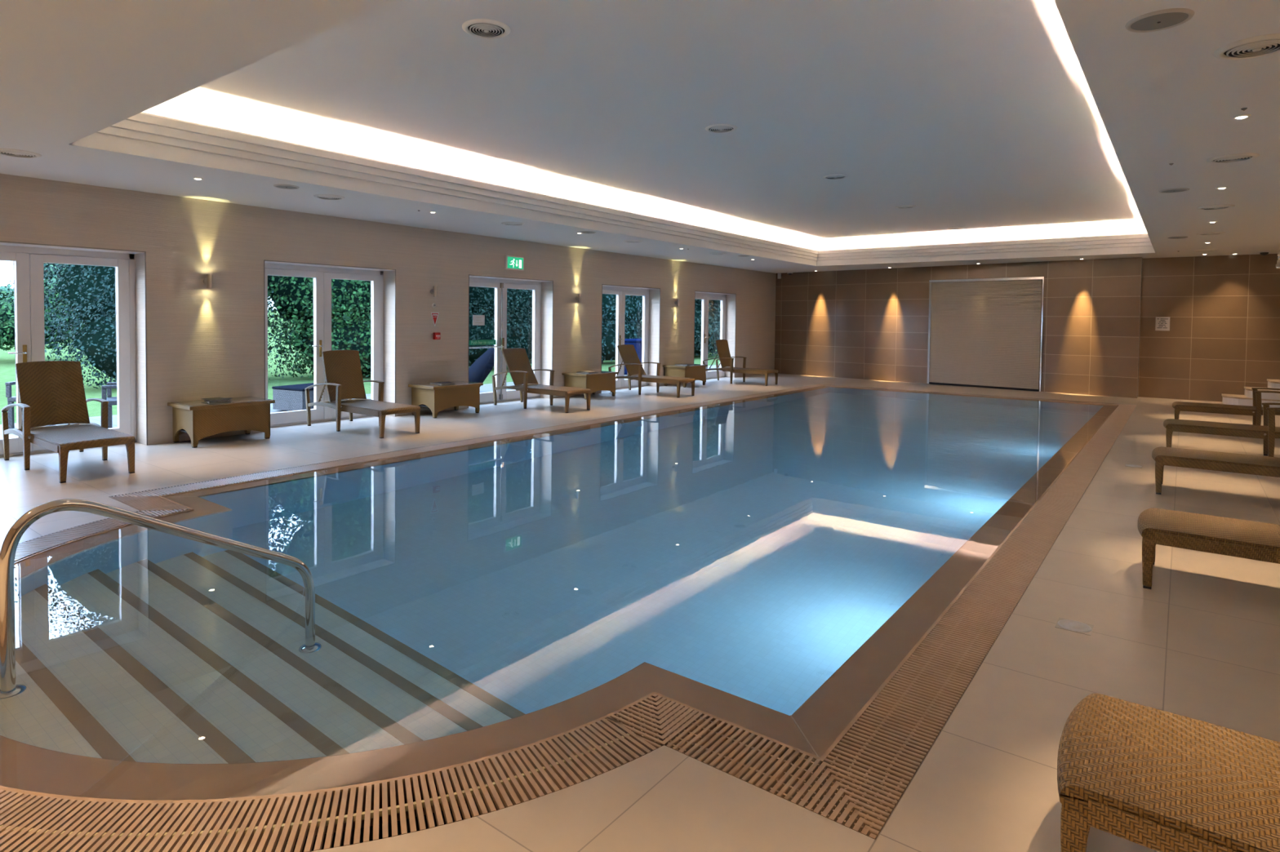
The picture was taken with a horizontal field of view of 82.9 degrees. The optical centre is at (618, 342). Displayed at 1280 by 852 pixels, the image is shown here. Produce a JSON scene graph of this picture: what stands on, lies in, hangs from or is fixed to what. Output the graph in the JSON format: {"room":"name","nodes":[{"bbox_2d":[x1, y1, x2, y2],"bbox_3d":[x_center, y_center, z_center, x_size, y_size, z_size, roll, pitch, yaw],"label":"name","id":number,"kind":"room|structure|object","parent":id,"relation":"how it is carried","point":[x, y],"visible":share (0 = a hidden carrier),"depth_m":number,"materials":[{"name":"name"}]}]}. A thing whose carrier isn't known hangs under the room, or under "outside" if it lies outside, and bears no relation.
{"room":"indoor swimming pool","nodes":[
{"label":"indoor swimming pool","id":0,"kind":"room"},
{"bbox_2d":[0,173,776,445],"bbox_3d":[-2.559,-0.387,12.276,0.400,3.050,22.600,2,2,38],"label":"wall","id":1,"kind":"structure","parent":0,"point":[202,342],"depth_m":9.93,"materials":[{"name":"beige paint"}]},
{"bbox_2d":[0,240,147,457],"bbox_3d":[-6.170,0.087,7.645,0.374,2.237,1.984,2,2,38],"label":"door","id":2,"kind":"structure","parent":1,"relation":"in","point":[28,259],"depth_m":7.89,"materials":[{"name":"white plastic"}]},
{"bbox_2d":[203,274,212,288],"bbox_3d":[-4.961,-0.742,8.763,0.118,0.168,0.076,2,2,38],"label":"wall sconce","id":3,"kind":"object","parent":1,"relation":"attached to","point":[208,281],"visible":1,"depth_m":8.72,"materials":[{"name":"silver metal"}]},
{"bbox_2d":[263,259,395,427],"bbox_3d":[-4.120,0.026,10.268,0.374,2.237,1.984,2,2,38],"label":"door","id":4,"kind":"structure","parent":1,"relation":"in","point":[322,274],"depth_m":10.32,"materials":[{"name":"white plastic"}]},
{"bbox_2d":[430,286,437,297],"bbox_3d":[-2.898,-0.803,11.402,0.118,0.168,0.076,2,2,38],"label":"wall sconce","id":5,"kind":"object","parent":1,"relation":"attached to","point":[434,291],"visible":1,"depth_m":11.36,"materials":[{"name":"silver metal"}]},
{"bbox_2d":[431,312,439,326],"bbox_3d":[-2.912,-0.364,11.493,0.007,0.230,0.160,2,2,38],"label":"sign","id":6,"kind":"object","parent":1,"relation":"attached to","point":[434,315],"visible":1,"depth_m":11.49,"materials":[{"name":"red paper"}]},
{"bbox_2d":[433,332,440,339],"bbox_3d":[-2.885,-0.106,11.503,0.053,0.110,0.110,2,2,38],"label":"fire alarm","id":7,"kind":"object","parent":1,"relation":"attached to","point":[437,335],"visible":1,"depth_m":11.48,"materials":[{"name":"red plastic"}]},
{"bbox_2d":[467,274,553,408],"bbox_3d":[-2.013,-0.035,12.962,0.374,2.237,2.044,2,2,38],"label":"door","id":8,"kind":"structure","parent":1,"relation":"in","point":[500,284],"depth_m":13.06,"materials":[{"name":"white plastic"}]},
{"bbox_2d":[472,315,484,325],"bbox_3d":[-2.435,-0.391,12.623,0.002,0.180,0.270,2,2,38],"label":"notice","id":9,"kind":"object","parent":8,"relation":"attached to","point":[477,320],"visible":1,"depth_m":12.62,"materials":[{"name":"white paper"}]},
{"bbox_2d":[468,339,495,345],"bbox_3d":[-2.384,-0.003,12.707,0.002,0.090,0.620,2,2,38],"label":"label","id":10,"kind":"object","parent":8,"relation":"attached to","point":[484,342],"visible":1,"depth_m":12.71,"materials":[{"name":"teal"}]},
{"bbox_2d":[504,255,524,271],"bbox_3d":[-1.835,-1.405,12.791,0.050,0.244,0.424,2,2,38],"label":"exit sign","id":11,"kind":"object","parent":1,"relation":"attached to","point":[511,263],"visible":1,"depth_m":12.75,"materials":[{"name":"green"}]},
{"bbox_2d":[575,293,581,302],"bbox_3d":[-0.773,-0.866,14.119,0.118,0.168,0.076,2,2,38],"label":"wall sconce","id":12,"kind":"object","parent":1,"relation":"attached to","point":[578,298],"visible":1,"depth_m":14.08,"materials":[{"name":"silver metal"}]},
{"bbox_2d":[600,284,660,393],"bbox_3d":[0.148,-0.099,15.726,0.374,2.237,2.084,2,2,38],"label":"door","id":13,"kind":"structure","parent":1,"relation":"in","point":[620,292],"depth_m":15.85,"materials":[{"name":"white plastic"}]},
{"bbox_2d":[674,299,679,306],"bbox_3d":[1.376,-0.929,16.868,0.118,0.168,0.076,2,2,38],"label":"wall sconce","id":14,"kind":"object","parent":1,"relation":"attached to","point":[677,302],"visible":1,"depth_m":16.83,"materials":[{"name":"silver metal"}]},
{"bbox_2d":[693,290,736,380],"bbox_3d":[2.325,-0.163,18.511,0.374,2.237,2.054,2,2,38],"label":"door","id":15,"kind":"structure","parent":1,"relation":"in","point":[704,296],"depth_m":18.63,"materials":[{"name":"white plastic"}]},
{"bbox_2d":[0,373,1279,851],"bbox_3d":[2.767,1.275,8.150,14.000,0.001,22.600,2,2,38],"label":"floor","id":16,"kind":"structure","parent":0,"point":[1202,643],"depth_m":3.38,"materials":[{"name":"tile"}]},
{"bbox_2d":[0,360,135,483],"bbox_3d":[-5.419,0.713,7.142,1.757,1.013,0.688,2,2,38],"label":"sun lounger","id":17,"kind":"object","parent":16,"relation":"on","point":[51,393],"visible":1,"depth_m":7.34,"materials":[{"name":"wicker"}]},
{"bbox_2d":[167,396,275,448],"bbox_3d":[-4.758,0.938,8.699,0.630,0.479,0.970,2,2,38],"label":"side table","id":18,"kind":"object","parent":16,"relation":"on","point":[201,419],"visible":0.99,"depth_m":8.46,"materials":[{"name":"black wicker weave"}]},
{"bbox_2d":[204,400,231,403],"bbox_3d":[-4.802,0.693,8.672,0.230,0.012,0.310,-1,2,-39],"label":"magazine","id":19,"kind":"object","parent":18,"relation":"on","point":[204,400],"visible":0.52,"depth_m":8.56,"materials":[{"name":"grey paper"}]},
{"bbox_2d":[207,397,232,401],"bbox_3d":[-4.774,0.683,8.675,0.220,0.008,0.300,0,2,-19],"label":"magazine","id":20,"kind":"object","parent":19,"relation":"on","point":[230,398],"visible":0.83,"depth_m":8.56,"materials":[{"name":"grey paper"}]},
{"bbox_2d":[200,397,230,400],"bbox_3d":[-4.824,0.676,8.675,0.290,0.006,0.210,2,2,36],"label":"magazine","id":21,"kind":"object","parent":20,"relation":"on","point":[211,398],"visible":1,"depth_m":8.67,"materials":[{"name":"grey paper"}]},
{"bbox_2d":[304,350,420,438],"bbox_3d":[-3.416,0.637,9.694,1.757,1.046,0.688,2,2,38],"label":"sun lounger","id":22,"kind":"object","parent":16,"relation":"on","point":[344,380],"visible":1,"depth_m":9.84,"materials":[{"name":"wicker"}]},
{"bbox_2d":[408,380,483,418],"bbox_3d":[-2.697,0.878,11.334,0.630,0.479,0.970,2,2,38],"label":"side table","id":23,"kind":"object","parent":16,"relation":"on","point":[437,397],"visible":0.88,"depth_m":11.08,"materials":[{"name":"brown wicker"}]},
{"bbox_2d":[430,382,454,385],"bbox_3d":[-2.742,0.633,11.274,0.340,0.012,0.240,2,3,45],"label":"magazine","id":24,"kind":"object","parent":23,"relation":"on","point":[434,383],"visible":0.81,"depth_m":11.19,"materials":[{"name":"grey paper"}]},
{"bbox_2d":[435,381,453,383],"bbox_3d":[-2.714,0.624,11.277,0.210,0.007,0.300,0,2,-25],"label":"magazine","id":25,"kind":"object","parent":24,"relation":"on","point":[448,382],"visible":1,"depth_m":11.29,"materials":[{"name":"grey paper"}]},
{"bbox_2d":[491,347,591,413],"bbox_3d":[-1.301,0.608,12.312,1.757,0.986,0.688,2,2,38],"label":"sun lounger","id":26,"kind":"object","parent":16,"relation":"on","point":[519,367],"visible":1,"depth_m":12.45,"materials":[{"name":"wicker"}]},
{"bbox_2d":[17,384,1128,851],"bbox_3d":[2.181,1.311,9.037,6.283,0.140,16.679,2,2,38],"label":"channel","id":27,"kind":"object","parent":16,"relation":"in","point":[389,829],"visible":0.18,"depth_m":2.32,"materials":[{"name":"black paint"}]},
{"bbox_2d":[109,489,166,503],"bbox_3d":[-3.959,1.282,5.997,0.342,0.022,0.342,2,2,38],"label":"drain grate","id":28,"kind":"object","parent":27,"relation":"on","point":[154,494],"visible":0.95,"depth_m":5.98,"materials":[{"name":"plastic"}]},
{"bbox_2d":[124,497,173,509],"bbox_3d":[-3.745,1.291,5.780,0.259,0.022,0.264,2,2,38],"label":"drain grate","id":29,"kind":"object","parent":27,"relation":"on","point":[158,501],"visible":0.83,"depth_m":5.77,"materials":[{"name":"plastic"}]},
{"bbox_2d":[137,502,190,517],"bbox_3d":[-3.512,1.300,5.585,0.344,0.022,0.286,2,2,38],"label":"drain grate","id":30,"kind":"object","parent":27,"relation":"on","point":[169,508],"visible":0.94,"depth_m":5.59,"materials":[{"name":"plastic"}]},
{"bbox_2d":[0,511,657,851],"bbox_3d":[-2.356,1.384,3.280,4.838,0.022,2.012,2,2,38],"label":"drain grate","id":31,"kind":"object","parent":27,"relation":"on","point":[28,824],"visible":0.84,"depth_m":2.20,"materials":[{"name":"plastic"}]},
{"bbox_2d":[156,385,824,494],"bbox_3d":[0.450,1.150,11.699,0.264,0.022,14.072,2,2,38],"label":"drain grate","id":32,"kind":"object","parent":27,"relation":"on","point":[218,482],"visible":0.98,"depth_m":8.23,"materials":[{"name":"plastic"}]},
{"bbox_2d":[605,693,719,754],"bbox_3d":[0.161,1.429,2.715,0.344,0.022,0.286,2,2,38],"label":"drain grate","id":33,"kind":"object","parent":27,"relation":"on","point":[660,722],"visible":0.95,"depth_m":2.70,"materials":[{"name":"plastic"}]},
{"bbox_2d":[684,721,799,791],"bbox_3d":[0.430,1.438,2.519,0.318,0.022,0.264,2,2,38],"label":"drain grate","id":34,"kind":"object","parent":27,"relation":"on","point":[756,762],"visible":0.92,"depth_m":2.51,"materials":[{"name":"plastic"}]},
{"bbox_2d":[768,751,909,839],"bbox_3d":[0.716,1.446,2.345,0.342,0.022,0.342,2,2,38],"label":"drain grate","id":35,"kind":"object","parent":27,"relation":"on","point":[856,796],"visible":0.92,"depth_m":2.32,"materials":[{"name":"plastic"}]},
{"bbox_2d":[825,385,1119,405],"bbox_3d":[7.235,1.103,15.498,5.743,0.022,0.264,2,2,38],"label":"drain grate","id":36,"kind":"object","parent":27,"relation":"on","point":[825,385],"visible":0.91,"depth_m":15.19,"materials":[{"name":"plastic"}]},
{"bbox_2d":[832,404,1136,783],"bbox_3d":[5.187,1.316,7.999,0.264,0.022,14.072,2,2,38],"label":"drain grate","id":37,"kind":"object","parent":27,"relation":"on","point":[895,735],"visible":0.88,"depth_m":3.41,"materials":[{"name":"plastic"}]},
{"bbox_2d":[1119,404,1137,406],"bbox_3d":[9.604,1.186,13.648,0.264,0.022,0.268,2,2,38],"label":"drain grate","id":38,"kind":"object","parent":27,"relation":"on","point":[1119,404],"visible":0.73,"depth_m":13.62,"materials":[{"name":"plastic"}]},
{"bbox_2d":[561,370,617,399],"bbox_3d":[-0.548,0.814,14.083,0.630,0.479,0.970,2,2,38],"label":"side table","id":39,"kind":"object","parent":16,"relation":"on","point":[602,380],"visible":0.72,"depth_m":13.82,"materials":[{"name":"brown wicker"}]},
{"bbox_2d":[608,344,695,397],"bbox_3d":[0.690,0.552,14.785,1.757,0.986,0.688,2,2,38],"label":"sun lounger","id":40,"kind":"object","parent":16,"relation":"on","point":[634,368],"visible":0.94,"depth_m":14.86,"materials":[{"name":"wicker"}]},
{"bbox_2d":[662,363,707,387],"bbox_3d":[1.546,0.753,16.761,0.630,0.479,0.970,2,2,38],"label":"side table","id":41,"kind":"object","parent":16,"relation":"on","point":[697,371],"visible":0.79,"depth_m":16.49,"materials":[{"name":"brown wicker"}]},
{"bbox_2d":[674,364,693,365],"bbox_3d":[1.513,0.507,16.667,0.360,0.016,0.260,2,2,42],"label":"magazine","id":42,"kind":"object","parent":41,"relation":"on","point":[674,364],"visible":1,"depth_m":16.63,"materials":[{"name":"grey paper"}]},
{"bbox_2d":[702,339,777,386],"bbox_3d":[2.971,0.459,17.570,1.757,1.046,0.688,2,2,38],"label":"sun lounger","id":43,"kind":"object","parent":16,"relation":"on","point":[723,352],"visible":0.98,"depth_m":17.65,"materials":[{"name":"wicker"}]},
{"bbox_2d":[1054,617,1093,635],"bbox_3d":[2.268,1.408,3.600,0.150,0.008,0.150,2,2,38],"label":"floor hatch","id":44,"kind":"object","parent":16,"relation":"on","point":[1063,624],"visible":1,"depth_m":3.59,"materials":[{"name":"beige metal"}]},
{"bbox_2d":[1124,464,1142,468],"bbox_3d":[5.491,1.314,7.716,0.150,0.008,0.150,2,2,38],"label":"floor hatch","id":45,"kind":"object","parent":16,"relation":"on","point":[1126,465],"visible":1,"depth_m":7.70,"materials":[{"name":"silver metal"}]},
{"bbox_2d":[1057,693,1279,851],"bbox_3d":[1.964,0.967,1.528,1.757,1.013,0.688,2,2,38],"label":"sun lounger","id":46,"kind":"object","parent":16,"relation":"on","point":[1159,780],"visible":1,"depth_m":1.82,"materials":[{"name":"wicker"}]},
{"bbox_2d":[1137,507,1279,589],"bbox_3d":[3.839,0.914,3.837,1.757,1.013,0.688,2,2,38],"label":"sun lounger","id":47,"kind":"object","parent":16,"relation":"on","point":[1233,537],"visible":1,"depth_m":4.06,"materials":[{"name":"wicker"}]},
{"bbox_2d":[1151,446,1279,494],"bbox_3d":[5.632,0.861,6.154,1.757,1.013,0.688,2,2,38],"label":"sun lounger","id":48,"kind":"object","parent":16,"relation":"on","point":[1260,465],"visible":1,"depth_m":6.29,"materials":[{"name":"wicker"}]},
{"bbox_2d":[1163,402,1279,457],"bbox_3d":[7.291,0.814,8.220,1.757,1.013,0.688,2,2,38],"label":"sun lounger","id":49,"kind":"object","parent":16,"relation":"on","point":[1268,432],"visible":0.88,"depth_m":8.28,"materials":[{"name":"wicker"}]},
{"bbox_2d":[1172,387,1279,425],"bbox_3d":[8.967,0.767,10.273,1.757,1.013,0.688,2,2,38],"label":"sun lounger","id":50,"kind":"object","parent":16,"relation":"on","point":[1256,411],"visible":0.8,"depth_m":10.31,"materials":[{"name":"wicker"}]},
{"bbox_2d":[1221,379,1279,407],"bbox_3d":[12.925,0.906,12.814,3.415,0.660,1.263,2,2,38],"label":"stone steps","id":51,"kind":"structure","parent":16,"relation":"on","point":[1246,399],"depth_m":13.58,"materials":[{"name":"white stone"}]},
{"bbox_2d":[0,0,1279,273],"bbox_3d":[2.876,-1.621,7.997,14.200,0.001,23.000,2,2,38],"label":"ceiling","id":52,"kind":"structure","parent":0,"point":[71,71],"depth_m":4.67,"materials":[{"name":"white paint"}]},
{"bbox_2d":[0,147,41,158],"bbox_3d":[-5.237,-1.643,6.304,0.340,0.022,0.340,2,2,38],"label":"ceiling vent","id":53,"kind":"object","parent":52,"relation":"in","point":[7,152],"visible":1,"depth_m":6.28,"materials":[{"name":"silver metal"}]},
{"bbox_2d":[273,184,299,189],"bbox_3d":[-3.575,-1.676,7.797,0.256,0.013,0.256,2,2,38],"label":"ceiling speaker","id":54,"kind":"object","parent":52,"relation":"attached to","point":[280,186],"visible":1,"depth_m":7.76,"materials":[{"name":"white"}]},
{"bbox_2d":[275,185,297,188],"bbox_3d":[-3.575,-1.675,7.797,0.214,0.004,0.214,2,2,38],"label":"grille","id":55,"kind":"object","parent":54,"relation":"attached to","point":[277,186],"depth_m":7.77,"materials":[{"name":"grey"}]},
{"bbox_2d":[313,194,344,199],"bbox_3d":[-3.368,-1.690,8.435,0.340,0.022,0.340,2,2,38],"label":"ceiling vent","id":56,"kind":"object","parent":52,"relation":"in","point":[327,197],"visible":1,"depth_m":8.37,"materials":[{"name":"silver metal"}]},
{"bbox_2d":[501,222,524,225],"bbox_3d":[-1.548,-1.739,10.616,0.340,0.022,0.340,2,2,38],"label":"ceiling vent","id":57,"kind":"object","parent":52,"relation":"in","point":[502,223],"visible":1,"depth_m":10.56,"materials":[{"name":"silver metal"}]},
{"bbox_2d":[580,231,595,233],"bbox_3d":[-0.484,-1.762,11.587,0.256,0.013,0.256,2,2,38],"label":"ceiling speaker","id":58,"kind":"object","parent":52,"relation":"attached to","point":[583,232],"visible":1,"depth_m":11.53,"materials":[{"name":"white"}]},
{"bbox_2d":[623,240,642,242],"bbox_3d":[0.258,-1.788,12.796,0.340,0.022,0.340,2,2,38],"label":"ceiling vent","id":59,"kind":"object","parent":52,"relation":"in","point":[625,241],"visible":1,"depth_m":12.70,"materials":[{"name":"silver metal"}]},
{"bbox_2d":[709,252,725,254],"bbox_3d":[2.056,-1.837,14.982,0.340,0.022,0.340,2,2,38],"label":"ceiling vent","id":60,"kind":"object","parent":52,"relation":"in","point":[717,253],"visible":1,"depth_m":14.91,"materials":[{"name":"silver metal"}]},
{"bbox_2d":[1124,8,1194,32],"bbox_3d":[2.477,-1.472,3.317,0.256,0.013,0.256,2,2,38],"label":"ceiling speaker","id":61,"kind":"object","parent":52,"relation":"attached to","point":[1165,19],"visible":1,"depth_m":3.30,"materials":[{"name":"grey"}]},
{"bbox_2d":[1130,12,1188,31],"bbox_3d":[2.477,-1.470,3.318,0.214,0.004,0.214,2,2,38],"label":"grille","id":62,"kind":"object","parent":61,"relation":"attached to","point":[1151,21],"depth_m":3.31,"materials":[{"name":"grey"}]},
{"bbox_2d":[1158,187,1189,193],"bbox_3d":[5.736,-1.568,7.476,0.256,0.013,0.256,2,2,38],"label":"ceiling speaker","id":63,"kind":"object","parent":52,"relation":"attached to","point":[1179,189],"visible":1,"depth_m":7.45,"materials":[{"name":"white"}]},
{"bbox_2d":[1161,189,1186,192],"bbox_3d":[5.736,-1.566,7.477,0.214,0.004,0.214,2,2,38],"label":"grille","id":64,"kind":"object","parent":63,"relation":"attached to","point":[1164,190],"depth_m":7.46,"materials":[{"name":"grey"}]},
{"bbox_2d":[1167,236,1187,239],"bbox_3d":[8.846,-1.659,11.454,0.256,0.013,0.256,2,2,38],"label":"ceiling speaker","id":65,"kind":"object","parent":52,"relation":"attached to","point":[1171,237],"visible":1,"depth_m":11.44,"materials":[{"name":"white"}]},
{"bbox_2d":[1193,248,1216,251],"bbox_3d":[10.812,-1.693,13.344,0.340,0.022,0.340,2,2,38],"label":"ceiling vent","id":66,"kind":"object","parent":52,"relation":"in","point":[1209,250],"visible":1,"depth_m":13.29,"materials":[{"name":"silver metal"}]},
{"bbox_2d":[1195,231,1225,235],"bbox_3d":[8.905,-1.636,10.888,0.340,0.022,0.340,2,2,38],"label":"ceiling vent","id":67,"kind":"object","parent":52,"relation":"in","point":[1207,233],"visible":1,"depth_m":10.84,"materials":[{"name":"silver metal"}]},
{"bbox_2d":[1197,204,1235,209],"bbox_3d":[6.998,-1.581,8.482,0.340,0.022,0.340,2,2,38],"label":"ceiling vent","id":68,"kind":"object","parent":52,"relation":"in","point":[1212,206],"visible":1,"depth_m":8.44,"materials":[{"name":"silver metal"}]},
{"bbox_2d":[1215,186,1227,189],"bbox_3d":[6.083,-1.557,7.301,0.100,0.016,0.100,2,2,38],"label":"recessed light","id":69,"kind":"object","parent":52,"relation":"in","point":[1217,188],"visible":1,"depth_m":7.29,"materials":[{"name":"white"}]},
{"bbox_2d":[1206,153,1259,163],"bbox_3d":[5.097,-1.524,6.010,0.340,0.022,0.340,2,2,38],"label":"ceiling vent","id":70,"kind":"object","parent":52,"relation":"in","point":[1235,157],"visible":1,"depth_m":5.97,"materials":[{"name":"silver metal"}]},
{"bbox_2d":[1231,114,1251,119],"bbox_3d":[4.148,-1.500,4.822,0.100,0.016,0.100,2,2,38],"label":"recessed light","id":71,"kind":"object","parent":52,"relation":"in","point":[1242,116],"visible":1,"depth_m":4.80,"materials":[{"name":"white"}]},
{"bbox_2d":[1213,33,1279,60],"bbox_3d":[3.189,-1.469,3.617,0.340,0.022,0.340,2,2,38],"label":"ceiling vent","id":72,"kind":"object","parent":52,"relation":"in","point":[1260,46],"visible":1,"depth_m":3.61,"materials":[{"name":"silver metal"}]},
{"bbox_2d":[1257,250,1271,255],"bbox_3d":[11.921,-1.650,13.367,0.180,0.085,0.180,2,2,38],"label":"ceiling camera","id":73,"kind":"object","parent":52,"relation":"attached to","point":[1261,252],"visible":1,"depth_m":13.33,"materials":[{"name":"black plastic"}]},
{"bbox_2d":[178,0,1142,241],"bbox_3d":[2.898,-2.331,9.925,7.311,0.001,15.910,2,2,38],"label":"ceiling","id":74,"kind":"structure","parent":0,"point":[974,115],"depth_m":6.80,"materials":[{"name":"white paint"}]},
{"bbox_2d":[462,18,511,39],"bbox_3d":[-0.935,-2.210,5.123,0.340,0.022,0.340,2,2,38],"label":"ceiling vent","id":75,"kind":"object","parent":74,"relation":"in","point":[477,28],"visible":1,"depth_m":5.09,"materials":[{"name":"white"}]},
{"bbox_2d":[69,96,1155,266],"bbox_3d":[2.895,-2.007,9.935,7.211,0.652,15.810,2,2,38],"label":"lighting","id":76,"kind":"structure","parent":74,"relation":"attached to","point":[178,129],"depth_m":9.64,"materials":[{"name":"white paint"}]},
{"bbox_2d":[705,124,737,133],"bbox_3d":[1.093,-2.270,7.701,0.340,0.022,0.340,2,2,38],"label":"ceiling vent","id":77,"kind":"object","parent":74,"relation":"in","point":[717,128],"visible":1,"depth_m":7.66,"materials":[{"name":"silver metal"}]},
{"bbox_2d":[822,173,848,179],"bbox_3d":[3.054,-2.327,10.191,0.340,0.022,0.340,2,2,38],"label":"ceiling vent","id":78,"kind":"object","parent":74,"relation":"in","point":[837,176],"visible":1,"depth_m":10.13,"materials":[{"name":"silver metal"}]},
{"bbox_2d":[895,204,915,208],"bbox_3d":[5.055,-2.386,12.751,0.340,0.022,0.340,2,2,38],"label":"ceiling vent","id":79,"kind":"object","parent":74,"relation":"in","point":[904,206],"visible":1,"depth_m":12.68,"materials":[{"name":"silver metal"}]},
{"bbox_2d":[946,226,964,229],"bbox_3d":[7.211,-2.449,15.508,0.340,0.022,0.340,2,2,38],"label":"ceiling vent","id":80,"kind":"object","parent":74,"relation":"in","point":[949,228],"visible":1,"depth_m":15.43,"materials":[{"name":"silver metal"}]},
{"bbox_2d":[774,257,1142,398],"bbox_3d":[7.665,-0.465,18.252,8.950,3.050,1.590,2,2,38],"label":"wall","id":81,"kind":"structure","parent":0,"point":[862,324],"depth_m":18.04,"materials":[{"name":"brown tile"}]},
{"bbox_2d":[927,276,1044,391],"bbox_3d":[8.551,-0.222,17.009,0.036,2.560,2.520,-1,3,-45],"label":"projection screen","id":82,"kind":"object","parent":81,"relation":"attached to","point":[986,334],"visible":1,"depth_m":16.95,"materials":[{"name":"beige"}]},
{"bbox_2d":[1137,253,1279,402],"bbox_3d":[13.322,-0.274,14.061,5.130,3.050,1.230,2,2,38],"label":"wall","id":83,"kind":"structure","parent":0,"point":[1223,336],"depth_m":14.47,"materials":[{"name":"brown tile"}]},
{"bbox_2d":[1155,316,1169,330],"bbox_3d":[11.214,-0.388,14.921,0.236,0.284,0.007,2,2,38],"label":"notice","id":84,"kind":"object","parent":83,"relation":"attached to","point":[1162,323],"visible":1,"depth_m":14.92,"materials":[{"name":"grey"}]},
{"bbox_2d":[1275,249,1279,268],"bbox_3d":[11.412,-1.465,12.119,0.611,0.432,0.096,2,2,38],"label":"wall lamp","id":85,"kind":"object","parent":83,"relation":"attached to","point":[1277,265],"visible":1,"depth_m":12.27,"materials":[{"name":"silver metal"}]},
{"bbox_3d":[2.174,1.867,9.053,5.309,1.208,15.709,2,2,38],"label":"basin","id":86,"kind":"object","parent":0,"visible":0},
{"bbox_2d":[0,498,314,678],"bbox_3d":[-2.142,1.459,3.548,0.120,1.572,1.446,2,2,38],"label":"handrail","id":87,"kind":"object","parent":86,"relation":"attached to","point":[7,553],"visible":0.73,"depth_m":3.15,"materials":[{"name":"silver metal"}]},
{"bbox_2d":[0,386,1116,800],"bbox_3d":[2.174,1.946,9.057,5.711,1.390,16.107,2,2,38],"label":"pool water","id":88,"kind":"object","parent":86,"relation":"in","point":[764,566],"visible":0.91,"depth_m":3.97,"materials":[{"name":"liquid"}]},
{"bbox_2d":[0,386,1118,840],"bbox_3d":[2.181,1.343,9.038,5.743,0.196,16.139,2,2,38],"label":"pool edge","id":89,"kind":"structure","parent":86,"relation":"attached to","point":[877,693],"depth_m":2.54,"materials":[{"name":"beige"}]},
{"label":"outside","id":90,"kind":"structure","parent":0,"visible":0},
{"bbox_2d":[0,364,719,438],"bbox_3d":[1.519,0.978,20.418,3.120,0.120,46.000,2,2,38],"label":"paving","id":91,"kind":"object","parent":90,"point":[487,388],"depth_m":11.79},
{"bbox_2d":[4,381,55,428],"bbox_3d":[-7.965,0.713,9.993,0.580,0.860,0.550,0,2,-14],"label":"garden chair","id":92,"kind":"object","parent":91,"relation":"on","point":[11,400],"visible":0.24,"depth_m":9.68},
{"bbox_2d":[101,382,116,428],"bbox_3d":[-6.574,0.736,9.734,0.550,0.860,0.580,0,2,-29],"label":"garden chair","id":93,"kind":"object","parent":91,"relation":"on","point":[106,394],"visible":0.35,"depth_m":9.80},
{"bbox_2d":[271,382,347,410],"bbox_3d":[-5.084,0.894,12.058,0.720,0.370,1.020,2,2,27],"label":"ottoman","id":94,"kind":"object","parent":91,"relation":"on","point":[286,397],"visible":0.47,"depth_m":11.61,"materials":[{"name":"grey fabric"}]},
{"bbox_2d":[468,344,494,382],"bbox_3d":[-2.952,0.507,14.999,0.559,1.132,1.173,2,2,38],"label":"parasol","id":95,"kind":"object","parent":91,"relation":"on","point":[482,367],"visible":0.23,"depth_m":14.86,"materials":[{"name":"blue fabric"}]},
{"bbox_2d":[624,338,641,374],"bbox_3d":[0.602,0.402,20.614,0.860,1.000,1.060,2,2,38],"label":"storage box","id":96,"kind":"object","parent":91,"relation":"on","point":[637,343],"visible":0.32,"depth_m":20.06,"materials":[{"name":"blue plastic"}]},
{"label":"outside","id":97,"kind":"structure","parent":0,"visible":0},
{"bbox_2d":[0,309,719,424],"bbox_3d":[-31.297,-1.313,43.486,77.100,2.451,150.000,2,2,38],"label":"lawn","id":98,"kind":"structure","parent":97,"point":[7,362],"depth_m":18.94,"materials":[{"name":"green plant"}]},
{"bbox_2d":[0,277,84,351],"bbox_3d":[-17.460,-0.799,21.444,3.606,2.305,2.910,-1,2,-36],"label":"tree","id":99,"kind":"object","parent":98,"relation":"on","point":[6,308],"visible":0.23,"depth_m":20.83,"materials":[{"name":"green plant"}]},
{"bbox_2d":[0,262,84,333],"bbox_3d":[-25.516,-3.320,32.129,5.963,6.107,10.780,2,2,38],"label":"tree","id":100,"kind":"object","parent":98,"relation":"on","point":[4,288],"visible":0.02,"depth_m":31.00,"materials":[{"name":"green plant"}]},
{"bbox_2d":[5,262,300,389],"bbox_3d":[-9.907,-2.962,16.069,5.033,7.925,6.114,2,2,38],"label":"hedge","id":101,"kind":"object","parent":98,"relation":"on","point":[90,290],"visible":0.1,"depth_m":14.32,"materials":[{"name":"green plant"}]},
{"bbox_2d":[267,275,370,378],"bbox_3d":[-6.658,-2.861,19.061,5.290,7.604,6.538,2,2,38],"label":"hedge","id":102,"kind":"object","parent":98,"relation":"on","point":[350,299],"visible":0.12,"depth_m":17.36,"materials":[{"name":"green plant"}]},
{"bbox_2d":[468,286,532,367],"bbox_3d":[-4.301,-3.136,22.800,6.578,7.970,4.796,-1,2,-40],"label":"tree","id":103,"kind":"object","parent":98,"relation":"on","point":[482,300],"visible":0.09,"depth_m":21.54,"materials":[{"name":"green plant"}]},
{"bbox_2d":[601,293,642,363],"bbox_3d":[-0.654,-3.225,26.583,7.068,7.988,4.721,-1,2,-39],"label":"tree","id":104,"kind":"object","parent":98,"relation":"on","point":[633,304],"visible":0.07,"depth_m":25.44,"materials":[{"name":"green plant"}]},
{"bbox_2d":[693,298,719,355],"bbox_3d":[3.389,-3.438,31.497,5.173,8.191,7.813,2,2,42],"label":"tree","id":105,"kind":"object","parent":98,"relation":"on","point":[713,305],"visible":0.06,"depth_m":29.97,"materials":[{"name":"green plant"}]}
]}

